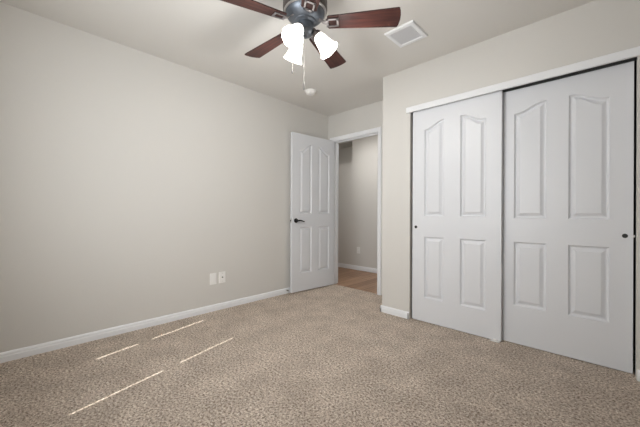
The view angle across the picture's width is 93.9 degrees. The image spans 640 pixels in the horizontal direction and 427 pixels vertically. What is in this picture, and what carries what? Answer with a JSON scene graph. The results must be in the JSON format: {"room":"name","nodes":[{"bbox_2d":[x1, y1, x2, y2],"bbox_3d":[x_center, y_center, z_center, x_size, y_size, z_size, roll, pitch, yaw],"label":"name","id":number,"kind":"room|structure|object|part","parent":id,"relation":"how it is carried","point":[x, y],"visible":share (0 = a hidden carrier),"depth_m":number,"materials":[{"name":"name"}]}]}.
{"room":"empty bedroom","nodes":[
{"label":"empty bedroom","id":0,"kind":"room"},
{"bbox_2d":[0,2,327,352],"bbox_3d":[-1.251,-0.205,3.051,0.120,2.440,4.040,0,0,44],"label":"wall","id":1,"kind":"structure","parent":0,"point":[130,177],"depth_m":2.54,"materials":[{"name":"white paint"}]},
{"bbox_2d":[0,287,289,362],"bbox_3d":[-1.160,0.981,3.053,0.015,0.067,3.675,0,0,44],"label":"baseboard","id":2,"kind":"structure","parent":1,"relation":"attached to","point":[32,350],"depth_m":2.52,"materials":[{"name":"white paint"}]},
{"bbox_2d":[210,273,216,284],"bbox_3d":[-1.109,0.679,3.109,0.010,0.117,0.072,0,0,44],"label":"wall plate","id":3,"kind":"object","parent":1,"relation":"attached to","point":[213,276],"visible":1,"depth_m":3.10,"materials":[{"name":"white plastic"}]},
{"bbox_2d":[219,271,224,282],"bbox_3d":[-1.037,0.677,3.178,0.016,0.117,0.072,0,0,44],"label":"wall plate","id":4,"kind":"object","parent":1,"relation":"attached to","point":[221,274],"visible":1,"depth_m":3.17,"materials":[{"name":"white plastic"}]},
{"bbox_2d":[0,0,594,116],"bbox_3d":[0.400,-1.458,1.457,4.702,0.080,4.040,0,0,44],"label":"ceiling","id":5,"kind":"structure","parent":0,"point":[210,37],"depth_m":2.37,"materials":[{"name":"white paint"}]},
{"bbox_2d":[305,89,315,95],"bbox_3d":[-0.110,-1.397,3.466,0.134,0.046,0.134,0,0,44],"label":"smoke detector","id":6,"kind":"object","parent":5,"relation":"attached to","point":[310,92],"visible":1,"depth_m":3.43,"materials":[{"name":"white plastic"}]},
{"bbox_2d":[221,0,400,89],"bbox_3d":[-0.121,-1.090,1.869,1.075,0.661,1.112,0,0,44],"label":"ceiling fan","id":7,"kind":"object","parent":5,"relation":"hanging from","point":[304,15],"visible":1,"depth_m":1.80,"materials":[{"name":"brown wood"}]},
{"bbox_3d":[-0.402,-1.172,1.671,0.436,0.006,0.137,0,12,-29],"label":"blade","id":8,"kind":"part","parent":7,"relation":"part of","materials":[{"name":"brown wood"}]},
{"bbox_3d":[-0.354,-1.172,2.087,0.436,0.006,0.137,0,12,43],"label":"blade","id":9,"kind":"part","parent":7,"relation":"part of","materials":[{"name":"brown wood"}]},
{"bbox_3d":[-0.141,-1.052,1.741,0.128,0.120,0.128,0,-38,25],"label":"lamp shade","id":10,"kind":"part","parent":7,"relation":"part of","materials":[{"name":"white glass"}]},
{"bbox_3d":[-0.158,-1.052,1.939,0.128,0.120,0.128,0,38,-35],"label":"lamp shade","id":11,"kind":"part","parent":7,"relation":"part of","materials":[{"name":"white glass"}]},
{"bbox_3d":[-0.092,-1.204,1.845,0.242,0.076,0.242,0,0,44],"label":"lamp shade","id":12,"kind":"part","parent":7,"relation":"part of","materials":[{"name":"grey metal"}]},
{"bbox_3d":[-0.022,-1.170,1.496,0.137,0.006,0.436,12,-2,-11],"label":"blade","id":13,"kind":"part","parent":7,"relation":"part of","materials":[{"name":"brown wood"}]},
{"bbox_3d":[0.022,-1.052,1.847,0.128,0.120,0.128,-38,1,-1],"label":"lamp shade","id":14,"kind":"part","parent":7,"relation":"part of","materials":[{"name":"white glass"}]},
{"bbox_3d":[0.057,-1.170,2.169,0.137,0.006,0.436,-13,-5,24],"label":"blade","id":15,"kind":"part","parent":7,"relation":"part of","materials":[{"name":"brown wood"}]},
{"bbox_3d":[0.262,-1.169,1.803,0.436,0.006,0.137,0,-12,7],"label":"blade","id":16,"kind":"part","parent":7,"relation":"part of","materials":[{"name":"brown wood"}]},
{"bbox_2d":[384,20,427,47],"bbox_3d":[0.680,-1.409,2.363,0.242,0.016,0.256,0,0,44],"label":"ceiling vent","id":17,"kind":"object","parent":5,"relation":"in","point":[410,32],"visible":1,"depth_m":2.35,"materials":[{"name":"white metal"}]},
{"bbox_2d":[0,267,639,426],"bbox_3d":[0.211,1.051,2.450,6.300,0.060,5.120,0,0,44],"label":"floor","id":18,"kind":"structure","parent":0,"point":[325,356],"depth_m":1.86,"materials":[{"name":"beige carpet"}]},
{"bbox_2d":[328,100,382,294],"bbox_3d":[0.651,-0.197,3.941,1.372,2.440,0.115,0,0,44],"label":"wall","id":19,"kind":"structure","parent":0,"point":[369,116],"depth_m":3.97,"materials":[{"name":"white paint"}]},
{"bbox_2d":[290,132,333,292],"bbox_3d":[-0.069,-0.013,4.015,0.758,2.041,0.092,0,0,-41],"label":"door","id":20,"kind":"structure","parent":19,"relation":"in","point":[312,158],"depth_m":4.00,"materials":[{"name":"white paint"}]},
{"bbox_3d":[-0.200,0.475,3.940,0.203,0.596,0.035,0,0,-41],"label":"panel","id":21,"kind":"part","parent":20,"relation":"part of","materials":[{"name":"white paint"}]},
{"bbox_3d":[-0.196,-0.453,3.940,0.203,0.908,0.035,0,0,-41],"label":"panel","id":22,"kind":"part","parent":20,"relation":"part of","materials":[{"name":"white paint"}]},
{"bbox_3d":[0.043,-0.452,4.149,0.200,0.908,0.035,0,0,-41],"label":"panel","id":23,"kind":"part","parent":20,"relation":"part of","materials":[{"name":"white paint"}]},
{"bbox_3d":[0.039,0.476,4.149,0.200,0.596,0.035,0,0,-41],"label":"panel","id":24,"kind":"part","parent":20,"relation":"part of","materials":[{"name":"white paint"}]},
{"bbox_2d":[330,126,381,294],"bbox_3d":[0.498,-0.033,4.089,0.868,2.111,0.151,0,0,44],"label":"trim","id":25,"kind":"structure","parent":19,"relation":"attached to","point":[378,129],"depth_m":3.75,"materials":[{"name":"white paint"}]},
{"bbox_2d":[338,135,377,268],"bbox_3d":[1.135,-0.195,5.265,3.700,2.440,0.400,0,0,44],"label":"wall","id":26,"kind":"structure","parent":0,"point":[358,158],"depth_m":5.41,"materials":[{"name":"white paint"}]},
{"bbox_2d":[338,263,376,272],"bbox_3d":[0.985,0.986,5.116,3.700,0.077,0.015,0,0,44],"label":"baseboard","id":27,"kind":"structure","parent":26,"relation":"attached to","point":[361,268],"depth_m":5.40,"materials":[{"name":"white paint"}]},
{"bbox_2d":[382,0,639,379],"bbox_3d":[1.839,-0.192,2.041,3.200,2.440,0.110,0,0,44],"label":"wall","id":28,"kind":"structure","parent":0,"point":[597,28],"depth_m":2.51,"materials":[{"name":"white paint"}]},
{"bbox_2d":[380,305,408,318],"bbox_3d":[0.931,0.991,3.201,0.318,0.067,0.550,0,0,44],"label":"baseboard","id":29,"kind":"structure","parent":28,"relation":"attached to","point":[392,311],"depth_m":3.00,"materials":[{"name":"white paint"}]},
{"bbox_2d":[412,90,502,341],"bbox_3d":[1.181,0.020,2.652,0.757,2.001,0.038,0,0,44],"label":"door","id":30,"kind":"structure","parent":28,"relation":"in","point":[458,146],"depth_m":2.60,"materials":[{"name":"white paint"}]},
{"bbox_3d":[1.058,0.507,2.771,0.182,0.579,0.035,0,0,44],"label":"panel","id":31,"kind":"part","parent":30,"relation":"part of","materials":[{"name":"white paint"}]},
{"bbox_3d":[1.062,-0.413,2.771,0.182,0.880,0.035,0,0,44],"label":"panel","id":32,"kind":"part","parent":30,"relation":"part of","materials":[{"name":"white paint"}]},
{"bbox_3d":[1.302,-0.412,2.538,0.203,0.880,0.035,0,0,44],"label":"panel","id":33,"kind":"part","parent":30,"relation":"part of","materials":[{"name":"white paint"}]},
{"bbox_3d":[1.298,0.508,2.538,0.203,0.579,0.035,0,0,44],"label":"panel","id":34,"kind":"part","parent":30,"relation":"part of","materials":[{"name":"white paint"}]},
{"bbox_2d":[406,46,639,113],"bbox_3d":[1.412,-1.001,2.366,1.581,0.056,0.022,0,0,44],"label":"trim","id":35,"kind":"structure","parent":28,"relation":"attached to","point":[632,52],"depth_m":2.19,"materials":[{"name":"white paint"}]},
{"bbox_2d":[416,57,636,111],"bbox_3d":[1.464,-0.998,2.420,1.514,0.041,0.088,0,0,44],"label":"trim","id":36,"kind":"structure","parent":28,"relation":"attached to","point":[633,58],"depth_m":2.11,"materials":[{"name":"grey"}]},
{"bbox_2d":[502,61,634,373],"bbox_3d":[1.745,0.024,2.176,0.757,1.998,0.038,0,0,44],"label":"door","id":37,"kind":"structure","parent":28,"relation":"in","point":[568,202],"depth_m":2.13,"materials":[{"name":"white paint"}]},
{"bbox_3d":[1.615,0.473,2.302,0.207,0.500,0.035,0,0,44],"label":"panel","id":38,"kind":"part","parent":37,"relation":"part of","materials":[{"name":"white paint"}]},
{"bbox_3d":[1.619,-0.402,2.302,0.207,0.882,0.035,0,0,44],"label":"panel","id":39,"kind":"part","parent":37,"relation":"part of","materials":[{"name":"white paint"}]},
{"bbox_3d":[1.859,-0.401,2.069,0.212,0.882,0.035,0,0,44],"label":"panel","id":40,"kind":"part","parent":37,"relation":"part of","materials":[{"name":"white paint"}]},
{"bbox_3d":[1.855,0.474,2.069,0.212,0.500,0.035,0,0,44],"label":"panel","id":41,"kind":"part","parent":37,"relation":"part of","materials":[{"name":"white paint"}]},
{"bbox_2d":[637,369,639,381],"bbox_3d":[2.446,0.997,1.361,1.375,0.067,0.015,0,0,44],"label":"baseboard","id":42,"kind":"structure","parent":28,"relation":"attached to","point":[638,371],"depth_m":1.83,"materials":[{"name":"white paint"}]},
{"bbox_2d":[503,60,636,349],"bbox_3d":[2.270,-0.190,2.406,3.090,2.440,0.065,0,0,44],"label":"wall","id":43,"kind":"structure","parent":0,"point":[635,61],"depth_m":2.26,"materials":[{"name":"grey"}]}
]}

